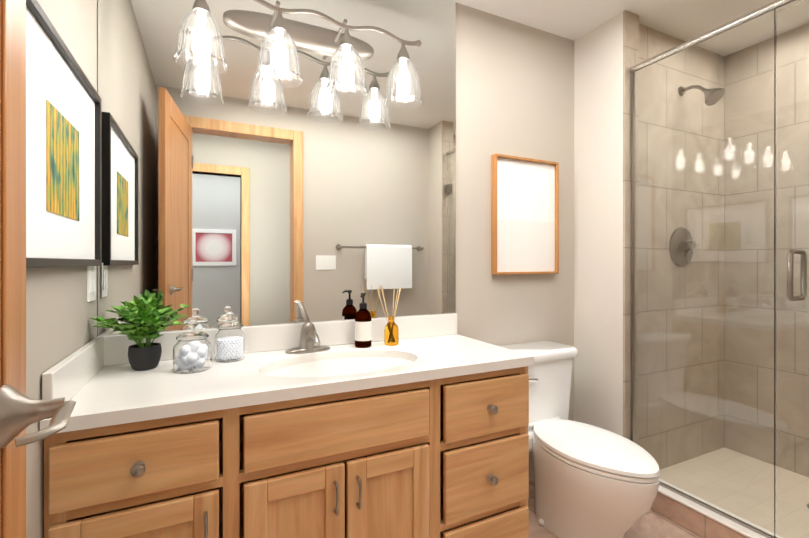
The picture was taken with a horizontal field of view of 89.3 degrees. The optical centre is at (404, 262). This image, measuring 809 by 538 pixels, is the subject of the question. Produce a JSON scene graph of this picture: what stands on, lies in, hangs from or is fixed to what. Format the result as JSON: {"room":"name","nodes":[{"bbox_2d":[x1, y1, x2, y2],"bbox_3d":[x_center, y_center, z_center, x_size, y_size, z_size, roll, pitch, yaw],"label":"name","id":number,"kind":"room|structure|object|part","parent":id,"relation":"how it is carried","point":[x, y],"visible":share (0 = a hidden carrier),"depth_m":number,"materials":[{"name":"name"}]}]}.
{"room":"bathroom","nodes":[
{"label":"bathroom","id":0,"kind":"room"},
{"bbox_2d":[26,0,96,537],"bbox_3d":[-0.707,-0.050,0.567,0.120,2.420,1.960,0,0,-26],"label":"wall","id":1,"kind":"structure","parent":0,"point":[61,311],"depth_m":0.99,"materials":[{"name":"paint"}]},
{"bbox_2d":[0,0,75,537],"bbox_3d":[-0.273,0.084,0.238,0.090,2.130,0.730,0,0,-34],"label":"door leaf","id":2,"kind":"structure","parent":1,"relation":"in","point":[0,294],"depth_m":0.43,"materials":[{"name":"brown wood"}]},
{"bbox_2d":[1,0,25,537],"bbox_3d":[-0.299,0.084,0.220,0.035,2.130,0.730,0,0,-34],"label":"door","id":3,"kind":"structure","parent":2,"relation":"attached to","point":[13,173],"depth_m":0.47,"materials":[{"name":"brown wood"}]},
{"bbox_3d":[-0.374,0.161,0.414,0.060,0.064,0.139,0,0,-34],"label":"door handle","id":4,"kind":"part","parent":2,"relation":"part of","materials":[{"name":"silver metal"}]},
{"bbox_2d":[26,0,100,267],"bbox_3d":[-0.841,-0.257,1.014,0.024,0.535,0.660,0,0,-26],"label":"picture","id":5,"kind":"object","parent":1,"relation":"attached to","point":[63,163],"visible":0.75,"depth_m":0.97,"materials":[{"name":"black"}]},
{"bbox_3d":[-0.844,-0.237,1.017,0.002,0.245,0.252,0,0,-26],"label":"art panel","id":6,"kind":"part","parent":5,"relation":"part of","materials":[{"name":"paper"}]},
{"bbox_2d":[87,266,95,301],"bbox_3d":[-0.982,0.060,1.287,0.008,0.120,0.085,0,0,-26],"label":"switch plate","id":7,"kind":"object","parent":1,"relation":"attached to","point":[91,283],"visible":0.88,"depth_m":1.26,"materials":[{"name":"white plastic"}]},
{"bbox_2d":[97,0,573,479],"bbox_3d":[-0.057,-0.050,1.902,2.209,2.420,0.120,0,0,-26],"label":"wall","id":8,"kind":"structure","parent":0,"point":[514,88],"depth_m":2.12,"materials":[{"name":"paint"}]},
{"bbox_2d":[98,0,455,334],"bbox_3d":[-0.389,-0.508,1.672,1.407,1.500,0.006,0,0,-26],"label":"mirror","id":9,"kind":"object","parent":8,"relation":"attached to","point":[242,193],"visible":0.82,"depth_m":1.61,"materials":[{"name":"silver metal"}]},
{"bbox_2d":[173,0,422,109],"bbox_3d":[-0.355,-0.811,1.550,0.907,0.308,0.242,0,0,-26],"label":"light fixture","id":10,"kind":"object","parent":9,"relation":"attached to","point":[200,47],"visible":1,"depth_m":1.52,"materials":[{"name":"clear glass"}]},
{"bbox_2d":[98,313,456,365],"bbox_3d":[-0.384,0.293,1.663,1.407,0.100,0.020,0,0,-26],"label":"backsplash","id":11,"kind":"structure","parent":8,"relation":"attached to","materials":[{"name":"white stone"}]},
{"bbox_2d":[491,153,558,274],"bbox_3d":[0.640,-0.243,2.151,0.430,0.605,0.034,0,0,-26],"label":"framed picture","id":12,"kind":"object","parent":8,"relation":"attached to","point":[524,215],"visible":1,"depth_m":2.15,"materials":[{"name":"brown wood"}]},
{"bbox_2d":[574,16,614,432],"bbox_3d":[1.523,-0.051,2.520,1.175,2.420,0.378,0,0,-26],"label":"wall","id":13,"kind":"structure","parent":0,"point":[594,223],"depth_m":2.20,"materials":[{"name":"paint"}]},
{"bbox_2d":[639,24,685,62],"bbox_3d":[1.565,-0.050,2.323,0.870,2.420,0.012,0,0,-26],"label":"wall tile","id":14,"kind":"structure","parent":13,"relation":"attached to","point":[653,42],"depth_m":2.21,"materials":[{"name":"beige tile"}]},
{"bbox_2d":[528,479,701,537],"bbox_3d":[0.847,1.201,-0.138,4.900,0.080,4.800,0,0,-26],"label":"floor","id":15,"kind":"structure","parent":0,"point":[650,523],"depth_m":1.79,"materials":[{"name":"tile"}]},
{"bbox_2d":[40,302,533,537],"bbox_3d":[-0.268,0.657,1.423,1.407,1.005,0.555,0,0,-26],"label":"bathroom vanity","id":16,"kind":"object","parent":15,"relation":"on","point":[307,428],"visible":1,"depth_m":1.21,"materials":[{"name":"brown wood"}]},
{"bbox_2d":[40,334,533,432],"bbox_3d":[-0.274,0.410,1.434,1.407,0.133,0.530,0,0,-26],"label":"countertop","id":17,"kind":"structure","parent":16,"relation":"on","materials":[{"name":"white stone"}]},
{"bbox_2d":[90,292,186,370],"bbox_3d":[-0.850,0.220,1.320,0.273,0.246,0.202,0,0,-26],"label":"plant","id":18,"kind":"object","parent":17,"relation":"on","point":[144,356],"visible":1,"depth_m":1.30,"materials":[{"name":"green plant"}]},
{"bbox_2d":[173,320,211,373],"bbox_3d":[-0.679,0.264,1.314,0.112,0.158,0.112,0,0,-26],"label":"jar","id":19,"kind":"object","parent":17,"relation":"on","point":[192,349],"visible":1,"depth_m":1.27,"materials":[{"name":"clear glass"}]},
{"bbox_3d":[-0.679,0.213,1.314,0.096,0.057,0.096,0,0,-26],"label":"lid","id":20,"kind":"part","parent":19,"relation":"part of","materials":[{"name":"clear glass"}]},
{"bbox_2d":[215,312,244,362],"bbox_3d":[-0.617,0.258,1.449,0.100,0.170,0.100,0,0,-26],"label":"jar","id":21,"kind":"object","parent":17,"relation":"on","point":[230,341],"visible":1,"depth_m":1.41,"materials":[{"name":"clear glass"}]},
{"bbox_3d":[-0.617,0.201,1.449,0.086,0.057,0.086,0,0,-26],"label":"lid","id":22,"kind":"part","parent":21,"relation":"part of","materials":[{"name":"clear glass"}]},
{"bbox_2d":[285,302,329,353],"bbox_3d":[-0.354,0.249,1.548,0.175,0.188,0.213,0,0,-26],"label":"faucet","id":23,"kind":"object","parent":17,"relation":"on","point":[308,337],"depth_m":1.61,"materials":[{"name":"silver metal"}]},
{"bbox_2d":[355,293,371,347],"bbox_3d":[-0.169,0.233,1.675,0.069,0.220,0.070,0,0,-26],"label":"soap bottle","id":24,"kind":"object","parent":17,"relation":"on","point":[363,328],"visible":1,"depth_m":1.65,"materials":[{"name":"brown glass"}]},
{"bbox_2d":[377,288,400,345],"bbox_3d":[-0.057,0.225,1.710,0.096,0.236,0.085,0,0,-26],"label":"diffuser","id":25,"kind":"object","parent":17,"relation":"on","point":[391,333],"visible":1,"depth_m":1.70,"materials":[{"name":"orange glass"}]},
{"bbox_2d":[500,341,659,537],"bbox_3d":[0.745,0.792,1.802,0.426,0.740,0.734,0,0,-26],"label":"toilet","id":26,"kind":"object","parent":15,"relation":"on","point":[591,481],"visible":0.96,"depth_m":1.67,"materials":[{"name":"white ceramic"}]},
{"bbox_3d":[0.583,0.542,1.901,0.078,0.028,0.022,0,0,-26],"label":"lever","id":27,"kind":"part","parent":26,"relation":"part of","materials":[{"name":"silver metal"}]},
{"bbox_3d":[0.633,0.445,2.035,0.426,0.047,0.215,0,0,-26],"label":"tank lid","id":28,"kind":"part","parent":26,"relation":"part of","materials":[{"name":"white ceramic"}]},
{"bbox_3d":[0.629,0.631,2.042,0.400,0.322,0.200,0,0,-26],"label":"tank","id":29,"kind":"part","parent":26,"relation":"part of","materials":[{"name":"white ceramic"}]},
{"bbox_3d":[0.783,0.784,1.723,0.357,0.018,0.552,0,0,-26],"label":"seat","id":30,"kind":"part","parent":26,"relation":"part of","materials":[{"name":"white plastic"}]},
{"bbox_3d":[0.784,0.759,1.722,0.361,0.030,0.556,0,0,-26],"label":"lid","id":31,"kind":"part","parent":26,"relation":"part of","materials":[{"name":"white plastic"}]},
{"bbox_3d":[0.781,0.977,1.727,0.353,0.366,0.564,0,0,-26],"label":"bowl","id":32,"kind":"part","parent":26,"relation":"part of","materials":[{"name":"white ceramic"}]},
{"bbox_2d":[651,485,775,537],"bbox_3d":[1.395,1.104,1.551,0.111,0.112,1.143,0,0,-26],"label":"curb","id":33,"kind":"object","parent":15,"relation":"on","point":[693,521],"depth_m":1.75,"materials":[{"name":"ceramic tile"},{"name":"grout"}]},
{"bbox_3d":[1.395,1.054,1.551,0.111,0.012,1.143,0,0,-26],"label":"shower curb cap","id":34,"kind":"part","parent":33,"relation":"part of","materials":[{"name":"white stone"}]},
{"bbox_2d":[630,0,808,537],"bbox_3d":[1.393,0.031,1.550,0.120,2.033,1.142,0,0,-26],"label":"glass","id":35,"kind":"object","parent":33,"relation":"on","point":[719,228],"visible":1,"depth_m":1.68,"materials":[{"name":"clear glass"}]},
{"bbox_3d":[1.393,-0.970,1.549,0.032,0.031,1.142,0,0,-26],"label":"rail","id":36,"kind":"part","parent":35,"relation":"part of","materials":[{"name":"silver metal"}]},
{"bbox_3d":[1.518,0.047,1.291,0.010,1.973,0.552,0,0,-26],"label":"door","id":37,"kind":"part","parent":35,"relation":"part of","materials":[{"name":"clear glass"}]},
{"bbox_3d":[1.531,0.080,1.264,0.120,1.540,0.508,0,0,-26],"label":"handle","id":38,"kind":"part","parent":35,"relation":"part of","materials":[{"name":"silver metal"}]},
{"bbox_2d":[775,465,775,532],"bbox_3d":[1.893,1.145,1.643,0.870,0.030,1.500,0,0,-26],"label":"shower floor","id":39,"kind":"structure","parent":15,"relation":"on","point":[775,498],"depth_m":1.96,"materials":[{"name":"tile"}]},
{"bbox_2d":[615,12,622,435],"bbox_3d":[1.133,-0.050,2.097,0.105,2.420,0.045,0,0,-26],"label":"wall","id":40,"kind":"structure","parent":0,"point":[619,224],"depth_m":2.07,"materials":[{"name":"paint"}]},
{"bbox_2d":[623,10,638,439],"bbox_3d":[1.145,-0.050,2.071,0.105,2.420,0.012,0,0,-26],"label":"end tile","id":41,"kind":"structure","parent":40,"relation":"attached to","point":[630,39],"depth_m":2.05,"materials":[{"name":"beige tile"}]},
{"bbox_2d":[452,0,802,40],"bbox_3d":[0.847,-1.299,-0.139,4.900,0.080,4.800,0,0,-26],"label":"ceiling","id":42,"kind":"structure","parent":0,"point":[683,20],"depth_m":2.06,"materials":[{"name":"paint"}]},
{"bbox_2d":[775,376,775,464],"bbox_3d":[2.362,-0.050,1.808,0.120,2.420,1.632,0,0,-26],"label":"wall","id":43,"kind":"structure","parent":0,"point":[775,420],"depth_m":2.28,"materials":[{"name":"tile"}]}
]}

